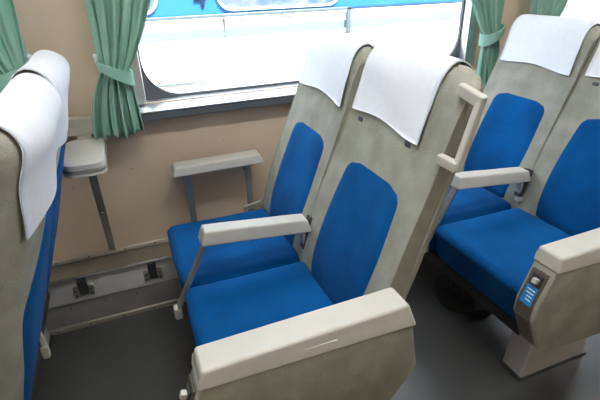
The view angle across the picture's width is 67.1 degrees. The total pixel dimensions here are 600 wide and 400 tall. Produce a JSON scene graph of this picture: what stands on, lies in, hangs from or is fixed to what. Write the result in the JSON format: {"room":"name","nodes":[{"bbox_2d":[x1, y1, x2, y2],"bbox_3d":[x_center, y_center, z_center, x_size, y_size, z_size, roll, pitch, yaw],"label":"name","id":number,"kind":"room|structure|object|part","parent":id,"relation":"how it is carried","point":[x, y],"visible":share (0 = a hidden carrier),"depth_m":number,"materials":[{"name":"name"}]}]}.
{"room":"train carriage","nodes":[
{"label":"train carriage","id":0,"kind":"room"},
{"bbox_2d":[13,0,530,260],"bbox_3d":[0.220,-0.757,1.884,8.200,2.180,0.072,-11,28,-19],"label":"wall","id":1,"kind":"structure","parent":0,"point":[142,198],"depth_m":1.80,"materials":[{"name":"beige paint"}]},
{"bbox_2d":[0,0,31,92],"bbox_3d":[-1.136,-0.544,1.252,0.616,0.925,0.146,-11,28,-19],"label":"curtain","id":2,"kind":"object","parent":1,"relation":"attached to","point":[12,58],"visible":0.3,"depth_m":1.37,"materials":[{"name":"green fabric"}]},
{"bbox_2d":[15,9,28,61],"bbox_3d":[-1.611,-0.485,1.155,1.545,0.857,0.119,-11,28,-19],"label":"window","id":3,"kind":"structure","parent":1,"relation":"in","point":[21,34],"depth_m":1.46,"materials":[{"name":"metal"}]},
{"bbox_2d":[68,114,92,128],"bbox_3d":[-0.738,-0.286,1.616,0.292,0.037,0.050,-11,28,-19],"label":"trim","id":4,"kind":"structure","parent":1,"relation":"attached to","point":[77,121],"depth_m":1.58,"materials":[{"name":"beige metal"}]},
{"bbox_2d":[63,126,115,250],"bbox_3d":[-0.717,0.030,1.618,0.130,0.539,0.320,-11,28,-19],"label":"side table","id":5,"kind":"object","parent":1,"relation":"attached to","point":[86,156],"visible":0.92,"depth_m":1.51,"materials":[{"name":"beige plastic"}]},
{"bbox_2d":[46,237,185,335],"bbox_3d":[0.280,0.135,2.235,8.200,0.268,0.123,-11,28,-19],"label":"baseboard","id":6,"kind":"structure","parent":1,"relation":"attached to","point":[86,290],"depth_m":1.83,"materials":[{"name":"beige metal"}]},
{"bbox_3d":[-0.848,0.357,1.779,0.074,0.046,0.016,-11,28,-19],"label":"bracket plate","id":7,"kind":"part","parent":6,"relation":"part of","materials":[{"name":"metal"}]},
{"bbox_3d":[-0.604,0.308,1.864,0.074,0.046,0.016,-11,28,-19],"label":"bracket plate","id":8,"kind":"part","parent":6,"relation":"part of","materials":[{"name":"metal"}]},
{"bbox_2d":[84,0,150,140],"bbox_3d":[-0.451,-0.684,1.490,0.611,0.922,0.146,-11,28,-19],"label":"curtain","id":9,"kind":"object","parent":1,"relation":"attached to","point":[117,26],"visible":1,"depth_m":1.49,"materials":[{"name":"green fabric"}]},
{"bbox_2d":[171,150,262,221],"bbox_3d":[-0.332,-0.019,1.883,0.358,0.350,0.127,-11,28,-19],"label":"armrest","id":10,"kind":"object","parent":1,"relation":"attached to","point":[245,159],"depth_m":1.79,"materials":[{"name":"beige plastic"}]},
{"bbox_3d":[-0.440,0.027,1.844,0.026,0.309,0.009,-11,28,-19],"label":"leg","id":11,"kind":"part","parent":10,"relation":"part of","materials":[{"name":"metal"}]},
{"bbox_3d":[-0.212,-0.019,1.923,0.026,0.309,0.009,-11,28,-19],"label":"leg","id":12,"kind":"part","parent":10,"relation":"part of","materials":[{"name":"metal"}]},
{"bbox_2d":[130,0,478,121],"bbox_3d":[0.098,-0.833,1.748,1.545,0.857,0.119,-11,28,-19],"label":"window","id":13,"kind":"structure","parent":1,"relation":"in","point":[464,48],"depth_m":1.76,"materials":[{"name":"metal"}]},
{"bbox_3d":[0.112,-0.484,1.913,1.545,0.026,0.096,-11,28,-19],"label":"sill","id":14,"kind":"part","parent":13,"relation":"part of","materials":[{"name":"metal"}]},
{"bbox_2d":[471,0,504,88],"bbox_3d":[0.641,-0.905,1.870,0.587,0.925,0.146,-11,28,-19],"label":"curtain","id":15,"kind":"object","parent":1,"relation":"attached to","point":[489,13],"visible":0.88,"depth_m":1.99,"materials":[{"name":"green fabric"}]},
{"bbox_2d":[528,0,536,14],"bbox_3d":[1.807,-1.181,2.342,1.545,0.857,0.119,-11,28,-19],"label":"window","id":16,"kind":"structure","parent":1,"relation":"in","point":[532,9],"depth_m":2.15,"materials":[{"name":"metal"}]},
{"bbox_2d":[536,0,568,15],"bbox_3d":[1.319,-1.044,2.105,0.571,0.922,0.146,-11,28,-19],"label":"curtain","id":17,"kind":"object","parent":1,"relation":"attached to","point":[544,7],"visible":0.17,"depth_m":2.07,"materials":[{"name":"green fabric"}]},
{"bbox_2d":[35,256,599,399],"bbox_3d":[0.767,0.809,1.226,8.200,0.050,2.840,-11,28,-19],"label":"floor","id":18,"kind":"structure","parent":0,"point":[147,355],"depth_m":1.65,"materials":[{"name":"plastic"}]},
{"bbox_2d":[0,70,64,399],"bbox_3d":[-0.896,0.281,1.113,0.775,1.077,1.016,-11,28,-19],"label":"seat","id":19,"kind":"object","parent":18,"relation":"on","point":[25,265],"visible":0.72,"depth_m":0.82,"materials":[{"name":"blue fabric"},{"name":"grey-beige fabric"},{"name":"cream plastic"}]},
{"bbox_3d":[-0.614,0.153,0.951,0.308,0.717,0.452,-11,28,-19],"label":"backrest","id":20,"kind":"part","parent":19,"relation":"part of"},
{"bbox_2d":[0,73,62,239],"bbox_3d":[-0.546,-0.101,0.866,0.162,0.209,0.390,-11,28,-19],"label":"headrest cover","id":21,"kind":"object","parent":19,"relation":"on","point":[31,107],"visible":0.98,"depth_m":0.78,"materials":[{"name":"white fabric"}]},
{"bbox_3d":[-0.581,0.226,1.002,0.156,0.460,0.343,-11,28,-19],"label":"panel","id":22,"kind":"part","parent":19,"relation":"part of","materials":[{"name":"blue fabric"}]},
{"bbox_2d":[9,50,69,147],"bbox_3d":[-0.718,-0.281,1.251,0.162,0.225,0.375,-11,28,-19],"label":"headrest cover","id":23,"kind":"object","parent":19,"relation":"attached to","point":[51,65],"visible":0.56,"depth_m":1.18,"materials":[{"name":"white fabric"}]},
{"bbox_3d":[-0.776,-0.025,1.313,0.308,0.717,0.410,-11,28,-19],"label":"backrest","id":24,"kind":"part","parent":19,"relation":"part of","materials":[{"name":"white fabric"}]},
{"bbox_3d":[-0.743,0.047,1.364,0.156,0.460,0.311,-11,28,-19],"label":"panel","id":25,"kind":"part","parent":19,"relation":"part of","materials":[{"name":"blue fabric"}]},
{"bbox_2d":[167,44,487,399],"bbox_3d":[-0.061,0.111,1.404,0.775,1.077,1.016,-11,28,-19],"label":"seat","id":26,"kind":"object","parent":18,"relation":"on","point":[301,295],"visible":0.93,"depth_m":1.18,"materials":[{"name":"blue fabric"},{"name":"grey-beige fabric"},{"name":"cream plastic"}]},
{"bbox_3d":[-0.225,0.386,0.906,0.014,0.031,0.034,-11,28,-19],"label":"lever plate","id":27,"kind":"part","parent":26,"relation":"part of","materials":[{"name":"plastic"}]},
{"bbox_3d":[-0.220,0.471,0.953,0.055,0.238,0.050,-11,28,-19],"label":"plate","id":28,"kind":"part","parent":26,"relation":"part of","materials":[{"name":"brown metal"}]},
{"bbox_3d":[-0.331,0.228,1.386,0.122,0.226,0.028,-11,28,-19],"label":"arm post","id":29,"kind":"part","parent":26,"relation":"part of","materials":[{"name":"metal"}]},
{"bbox_2d":[167,209,299,287],"bbox_3d":[-0.249,0.204,1.662,0.417,0.158,0.406,-11,28,-19],"label":"seat cushion","id":30,"kind":"object","parent":26,"relation":"on","point":[221,262],"depth_m":1.54,"materials":[{"name":"blue fabric"}]},
{"bbox_3d":[-0.137,0.088,1.404,0.351,0.078,0.064,-11,28,-19],"label":"armrest","id":31,"kind":"part","parent":26,"relation":"part of","materials":[{"name":"beige plastic"}]},
{"bbox_2d":[185,262,333,346],"bbox_3d":[-0.087,0.382,1.300,0.417,0.158,0.448,-11,28,-19],"label":"seat cushion","id":32,"kind":"object","parent":26,"relation":"on","point":[218,308],"depth_m":1.32,"materials":[{"name":"blue fabric"}]},
{"bbox_3d":[-0.018,-0.059,1.629,0.139,0.396,0.287,-11,28,-19],"label":"panel","id":33,"kind":"part","parent":26,"relation":"part of","materials":[{"name":"blue fabric"}]},
{"bbox_3d":[0.015,0.441,1.042,0.549,0.310,0.073,-11,28,-19],"label":"panel","id":34,"kind":"part","parent":26,"relation":"part of","materials":[{"name":"beige plastic"}]},
{"bbox_3d":[0.059,-0.195,1.603,0.308,0.717,0.410,-11,28,-19],"label":"backrest","id":35,"kind":"part","parent":26,"relation":"part of","materials":[{"name":"grey fabric"}]},
{"bbox_2d":[299,29,374,106],"bbox_3d":[0.125,-0.451,1.512,0.167,0.200,0.368,-11,28,-19],"label":"headrest cover","id":36,"kind":"object","parent":26,"relation":"on","point":[330,54],"visible":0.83,"depth_m":1.48,"materials":[{"name":"white fabric"}]},
{"bbox_3d":[0.142,0.117,1.272,0.139,0.396,0.304,-11,28,-19],"label":"panel","id":37,"kind":"part","parent":26,"relation":"part of","materials":[{"name":"blue fabric"}]},
{"bbox_3d":[0.221,-0.017,1.241,0.308,0.717,0.452,-11,28,-19],"label":"backrest","id":38,"kind":"part","parent":26,"relation":"part of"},
{"bbox_2d":[352,43,472,144],"bbox_3d":[0.280,-0.286,1.177,0.156,0.201,0.344,-11,28,-19],"label":"headrest cover","id":39,"kind":"object","parent":26,"relation":"on","point":[399,85],"visible":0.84,"depth_m":1.13,"materials":[{"name":"white fabric"}]},
{"bbox_3d":[0.330,-0.146,0.930,0.058,0.173,0.068,-16,30,-27],"label":"grab handle","id":40,"kind":"part","parent":26,"relation":"part of","materials":[{"name":"beige plastic"}]},
{"bbox_2d":[424,24,599,380],"bbox_3d":[0.804,-0.065,1.704,0.799,1.077,1.016,-11,28,-19],"label":"seat","id":41,"kind":"object","parent":18,"relation":"on","point":[515,237],"visible":0.73,"depth_m":1.63,"materials":[{"name":"blue fabric"},{"name":"cream plastic"}]},
{"bbox_3d":[0.524,0.054,1.683,0.122,0.226,0.028,-11,28,-19],"label":"arm post","id":42,"kind":"part","parent":41,"relation":"part of","materials":[{"name":"metal"}]},
{"bbox_2d":[429,186,510,250],"bbox_3d":[0.605,0.030,1.959,0.417,0.158,0.406,-11,28,-19],"label":"seat cushion","id":43,"kind":"object","parent":41,"relation":"on","point":[470,203],"depth_m":1.82,"materials":[{"name":"blue fabric"}]},
{"bbox_3d":[0.718,-0.086,1.701,0.351,0.078,0.064,-11,28,-19],"label":"armrest","id":44,"kind":"part","parent":41,"relation":"part of","materials":[{"name":"beige plastic"}]},
{"bbox_2d":[435,208,570,318],"bbox_3d":[0.767,0.208,1.597,0.417,0.158,0.448,-11,28,-19],"label":"seat cushion","id":45,"kind":"object","parent":41,"relation":"on","point":[493,251],"depth_m":1.57,"materials":[{"name":"blue fabric"}]},
{"bbox_3d":[0.859,-0.237,1.933,0.139,0.396,0.287,-11,28,-19],"label":"panel","id":46,"kind":"part","parent":41,"relation":"part of","materials":[{"name":"blue fabric"}]},
{"bbox_3d":[0.935,-0.373,1.908,0.308,0.717,0.410,-11,28,-19],"label":"backrest","id":47,"kind":"part","parent":41,"relation":"part of","materials":[{"name":"grey fabric"}]},
{"bbox_3d":[0.634,0.297,1.250,0.055,0.238,0.050,-11,28,-19],"label":"plate","id":48,"kind":"part","parent":41,"relation":"part of","materials":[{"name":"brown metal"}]},
{"bbox_3d":[0.629,0.213,1.203,0.014,0.031,0.034,-11,28,-19],"label":"lever plate","id":49,"kind":"part","parent":41,"relation":"part of","materials":[{"name":"plastic"}]},
{"bbox_2d":[500,14,599,75],"bbox_3d":[1.002,-0.629,1.817,0.167,0.200,0.368,-11,28,-19],"label":"headrest cover","id":50,"kind":"object","parent":41,"relation":"on","point":[553,43],"visible":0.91,"depth_m":1.78,"materials":[{"name":"white fabric"}]},
{"bbox_3d":[0.870,0.267,1.339,0.549,0.310,0.073,-11,28,-19],"label":"panel","id":51,"kind":"part","parent":41,"relation":"part of","materials":[{"name":"beige plastic"}]},
{"bbox_3d":[1.097,-0.195,1.546,0.308,0.717,0.452,-11,28,-19],"label":"backrest","id":52,"kind":"part","parent":41,"relation":"part of","materials":[{"name":"grey fabric"}]},
{"bbox_3d":[1.019,-0.062,1.576,0.139,0.396,0.304,-11,28,-19],"label":"panel","id":53,"kind":"part","parent":41,"relation":"part of","materials":[{"name":"blue fabric"}]},
{"bbox_2d":[585,44,599,76],"bbox_3d":[1.157,-0.464,1.482,0.156,0.201,0.344,-11,28,-19],"label":"headrest cover","id":54,"kind":"object","parent":41,"relation":"on","point":[593,70],"visible":1,"depth_m":1.61,"materials":[{"name":"white fabric"}]},
{"label":"outside","id":55,"kind":"structure","parent":0,"visible":0},
{"bbox_3d":[0.006,0.746,3.689,30.000,0.080,30.000,-11,28,-19],"label":"ground","id":56,"kind":"structure","parent":55,"visible":0},
{"bbox_2d":[138,0,599,92],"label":"window","id":57,"kind":"structure","parent":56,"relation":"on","point":[185,46],"depth_m":2.95,"materials":[{"name":"glass"}]},
{"bbox_3d":[-1.740,-0.793,2.373,4.492,0.200,0.031,-11,28,-19],"label":"handrail","id":58,"kind":"part","parent":57,"relation":"part of","materials":[{"name":"white metal"}]}
]}

